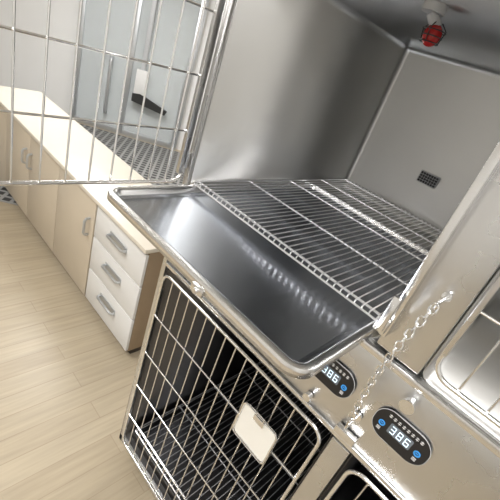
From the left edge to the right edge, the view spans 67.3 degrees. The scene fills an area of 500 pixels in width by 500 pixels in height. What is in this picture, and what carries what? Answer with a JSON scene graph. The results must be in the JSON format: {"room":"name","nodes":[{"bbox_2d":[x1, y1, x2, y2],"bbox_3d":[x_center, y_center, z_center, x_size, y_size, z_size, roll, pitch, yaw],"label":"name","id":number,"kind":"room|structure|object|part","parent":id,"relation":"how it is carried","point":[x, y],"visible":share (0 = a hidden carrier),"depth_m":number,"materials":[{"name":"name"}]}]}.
{"room":"veterinary clinic","nodes":[
{"label":"veterinary clinic","id":0,"kind":"room"},
{"bbox_2d":[0,122,179,499],"bbox_3d":[-2.344,-1.067,4.861,11.500,0.100,14.500,-12,41,-46],"label":"floor","id":1,"kind":"structure","parent":0,"point":[66,381],"depth_m":2.21,"materials":[{"name":"brown wood"}]},
{"bbox_2d":[0,105,97,294],"bbox_3d":[-1.777,-0.636,3.419,0.530,0.848,2.420,-12,41,-46],"label":"storage cabinet","id":2,"kind":"object","parent":1,"relation":"on","point":[64,216],"visible":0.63,"depth_m":2.98,"materials":[{"name":"beige laminate"}]},
{"bbox_3d":[-2.506,-1.100,3.722,0.019,0.765,0.592,-12,41,-46],"label":"cabinet door","id":3,"kind":"part","parent":2,"relation":"part of","materials":[{"name":"beige laminate"}]},
{"bbox_3d":[-2.107,-0.780,3.409,0.019,0.765,0.592,-12,41,-46],"label":"cabinet door","id":4,"kind":"part","parent":2,"relation":"part of","materials":[{"name":"beige laminate"}]},
{"bbox_3d":[-1.916,-0.798,3.182,0.047,0.150,0.020,-12,41,-46],"label":"door handle","id":5,"kind":"part","parent":2,"relation":"part of","materials":[{"name":"silver metal"}]},
{"bbox_3d":[-1.836,-0.735,3.119,0.047,0.150,0.020,-12,41,-46],"label":"door handle","id":6,"kind":"part","parent":2,"relation":"part of","materials":[{"name":"silver metal"}]},
{"bbox_3d":[-1.707,-0.461,3.095,0.019,0.765,0.592,-12,41,-46],"label":"cabinet door","id":7,"kind":"part","parent":2,"relation":"part of","materials":[{"name":"beige laminate"}]},
{"bbox_3d":[-1.308,-0.141,2.782,0.019,0.765,0.592,-12,41,-46],"label":"cabinet door","id":8,"kind":"part","parent":2,"relation":"part of","materials":[{"name":"beige laminate"}]},
{"bbox_2d":[0,86,158,253],"bbox_3d":[-1.423,-0.843,3.071,0.530,0.030,3.075,-12,41,-46],"label":"countertop","id":9,"kind":"structure","parent":2,"relation":"on","point":[55,130],"depth_m":2.99,"materials":[{"name":"white stone"}]},
{"bbox_3d":[-1.117,-0.159,2.555,0.047,0.150,0.020,-12,41,-46],"label":"door handle","id":10,"kind":"part","parent":2,"relation":"part of","materials":[{"name":"silver metal"}]},
{"bbox_2d":[0,123,185,205],"bbox_3d":[-2.312,-1.222,5.044,4.100,0.012,3.200,14,28,-13],"label":"floor mat","id":11,"kind":"object","parent":1,"relation":"on","point":[125,146],"visible":0.08,"depth_m":5.90,"materials":[{"name":"grey rubber"}]},
{"bbox_2d":[85,206,163,353],"bbox_3d":[-0.760,0.176,2.624,0.524,0.848,0.610,-12,41,-46],"label":"base cabinet","id":12,"kind":"object","parent":1,"relation":"on","point":[122,281],"visible":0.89,"depth_m":2.40,"materials":[{"name":"white wood"}]},
{"bbox_3d":[-0.979,0.371,2.534,0.040,0.048,0.218,-12,41,-46],"label":"handle","id":13,"kind":"part","parent":12,"relation":"part of","materials":[{"name":"silver metal"}]},
{"bbox_3d":[-0.974,0.393,2.573,0.019,0.262,0.606,-12,41,-46],"label":"drawer","id":14,"kind":"part","parent":12,"relation":"part of","materials":[{"name":"white laminate"}]},
{"bbox_3d":[-0.899,0.154,2.415,0.040,0.048,0.218,-12,41,-46],"label":"handle","id":15,"kind":"part","parent":12,"relation":"part of","materials":[{"name":"silver metal"}]},
{"bbox_3d":[-0.892,0.172,2.452,0.019,0.252,0.606,-12,41,-46],"label":"drawer","id":16,"kind":"part","parent":12,"relation":"part of","materials":[{"name":"white laminate"}]},
{"bbox_3d":[-0.826,-0.042,2.308,0.040,0.048,0.218,-12,41,-46],"label":"handle","id":17,"kind":"part","parent":12,"relation":"part of","materials":[{"name":"silver metal"}]},
{"bbox_3d":[-0.816,-0.034,2.339,0.019,0.227,0.606,-12,41,-46],"label":"drawer","id":18,"kind":"part","parent":12,"relation":"part of","materials":[{"name":"white laminate"}]},
{"bbox_2d":[119,0,499,499],"bbox_3d":[0.580,0.465,1.382,1.136,2.330,1.720,-12,41,-46],"label":"cage","id":19,"kind":"object","parent":1,"relation":"on","point":[350,90],"depth_m":1.37,"materials":[{"name":"silver metal"}]},
{"bbox_2d":[0,0,214,185],"bbox_3d":[-0.389,-0.453,0.841,0.761,0.671,0.012,-12,41,-46],"label":"grid","id":20,"kind":"object","parent":19,"relation":"attached to","point":[13,29],"visible":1,"depth_m":0.94,"materials":[{"name":"silver metal"}]},
{"bbox_3d":[-0.136,-0.507,1.110,0.036,0.600,0.016,-12,41,-46],"label":"hinge strip","id":21,"kind":"part","parent":19,"relation":"part of","materials":[{"name":"silver metal"}]},
{"bbox_2d":[122,275,320,499],"bbox_3d":[-0.220,0.721,1.439,0.012,1.046,0.783,-12,41,-46],"label":"grid","id":22,"kind":"object","parent":19,"relation":"attached to","point":[318,443],"visible":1,"depth_m":1.37,"materials":[{"name":"silver metal"}]},
{"bbox_2d":[126,288,163,429],"bbox_3d":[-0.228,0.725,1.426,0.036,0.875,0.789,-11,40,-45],"label":"rod","id":23,"kind":"object","parent":22,"relation":"attached to","point":[162,288],"visible":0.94,"depth_m":1.61,"materials":[{"name":"metal"}]},
{"bbox_2d":[232,402,276,463],"bbox_3d":[0.012,0.559,1.156,0.020,0.165,0.148,-12,41,-46],"label":"card holder","id":24,"kind":"object","parent":22,"relation":"attached to","point":[252,428],"visible":1,"depth_m":1.16,"materials":[{"name":"white plastic"}]},
{"bbox_2d":[107,182,428,378],"bbox_3d":[0.184,-0.038,1.221,1.053,0.035,0.750,-12,41,-46],"label":"drip tray","id":25,"kind":"object","parent":19,"relation":"attached to","point":[298,322],"visible":0.7,"depth_m":1.00,"materials":[{"name":"silver metal"}]},
{"bbox_2d":[193,179,441,320],"bbox_3d":[0.410,-0.104,1.442,1.040,0.017,0.748,-12,41,-46],"label":"rack","id":26,"kind":"object","parent":25,"relation":"on","point":[323,180],"visible":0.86,"depth_m":1.27,"materials":[{"name":"silver metal"}]},
{"bbox_2d":[315,360,354,397],"bbox_3d":[0.209,0.318,0.970,0.008,0.088,0.138,-12,41,-46],"label":"control panel","id":27,"kind":"object","parent":19,"relation":"attached to","point":[336,377],"visible":0.61,"depth_m":0.95,"materials":[{"name":"black plastic"}]},
{"bbox_2d":[324,469,388,499],"bbox_3d":[0.355,1.181,0.988,0.012,1.046,0.776,-12,41,-46],"label":"grid","id":28,"kind":"object","parent":19,"relation":"attached to","point":[346,473],"visible":1,"depth_m":0.95,"materials":[{"name":"silver metal"}]},
{"bbox_2d":[344,292,452,428],"bbox_3d":[0.307,0.257,0.824,0.068,0.411,0.038,-12,41,-46],"label":"chain","id":29,"kind":"object","parent":19,"relation":"attached to","point":[446,296],"visible":1,"depth_m":0.79,"materials":[{"name":"silver metal"}]},
{"bbox_2d":[372,408,431,465],"bbox_3d":[0.345,0.428,0.863,0.008,0.088,0.138,-12,41,-46],"label":"control panel","id":30,"kind":"object","parent":19,"relation":"attached to","point":[411,445],"visible":1,"depth_m":0.86,"materials":[{"name":"black plastic"}]},
{"bbox_2d":[416,170,439,188],"bbox_3d":[0.826,-0.328,1.744,0.008,0.055,0.095,-12,41,-46],"label":"vent grille","id":31,"kind":"object","parent":19,"relation":"attached to","point":[426,179],"depth_m":1.74,"materials":[{"name":"grey plastic"}]},
{"bbox_2d":[419,0,447,46],"bbox_3d":[0.435,-0.536,0.898,0.079,0.086,0.058,24,27,8],"label":"heat lamp","id":32,"kind":"object","parent":19,"relation":"attached to","point":[431,36],"visible":1,"depth_m":0.88,"materials":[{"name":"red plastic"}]},
{"bbox_3d":[0.439,-0.517,0.905,0.044,0.051,0.044,-12,41,-46],"label":"bulb","id":33,"kind":"part","parent":32,"relation":"part of","materials":[{"name":"red glass"}]},
{"bbox_2d":[421,0,447,24],"bbox_3d":[0.430,-0.555,0.892,0.056,0.053,0.058,-12,41,-46],"label":"socket","id":34,"kind":"object","parent":32,"relation":"attached to","point":[435,9],"depth_m":0.87,"materials":[{"name":"grey plastic"}]},
{"bbox_2d":[435,276,499,428],"bbox_3d":[0.728,0.188,0.443,0.018,0.651,0.766,-12,41,-46],"label":"grid","id":35,"kind":"object","parent":19,"relation":"attached to","point":[439,360],"depth_m":0.72,"materials":[{"name":"silver metal"}]},
{"bbox_3d":[0.479,-0.017,0.637,0.018,0.550,0.012,-12,41,-46],"label":"hinge strip","id":36,"kind":"part","parent":35,"relation":"part of","materials":[{"name":"silver metal"}]},
{"bbox_2d":[0,0,226,150],"bbox_3d":[-2.894,-3.615,5.695,11.200,3.050,0.100,14,28,-13],"label":"wall","id":37,"kind":"structure","parent":0,"point":[31,15],"depth_m":5.90,"materials":[{"name":"paint"}]},
{"bbox_2d":[72,0,209,149],"bbox_3d":[-1.815,-3.019,5.973,1.800,2.470,0.180,14,28,-13],"label":"door","id":38,"kind":"structure","parent":37,"relation":"in","point":[121,131],"depth_m":6.02,"materials":[{"name":"silver metal"}]},
{"bbox_3d":[-2.297,-2.668,6.090,0.052,0.910,0.110,14,28,-13],"label":"pull handle","id":39,"kind":"part","parent":38,"relation":"part of","materials":[{"name":"silver metal"}]},
{"bbox_3d":[-1.824,-3.057,6.003,1.620,2.320,0.014,14,28,-13],"label":"glass leaf","id":40,"kind":"part","parent":38,"relation":"part of","materials":[{"name":"clear glass"}]},
{"bbox_2d":[131,0,166,115],"bbox_3d":[-1.443,-3.060,5.938,0.590,1.700,0.098,14,28,-13],"label":"door handle","id":41,"kind":"object","parent":38,"relation":"attached to","point":[141,75],"visible":0.99,"depth_m":6.04,"materials":[{"name":"grey plastic"}]},
{"bbox_3d":[-1.670,-2.430,6.255,0.590,0.220,0.050,14,28,-13],"label":"arm","id":42,"kind":"part","parent":41,"relation":"part of","materials":[{"name":"black plastic"}]},
{"bbox_3d":[-1.620,-3.162,5.896,0.070,1.600,0.038,14,28,-13],"label":"rail","id":43,"kind":"part","parent":41,"relation":"part of","materials":[{"name":"grey plastic"}]}
]}

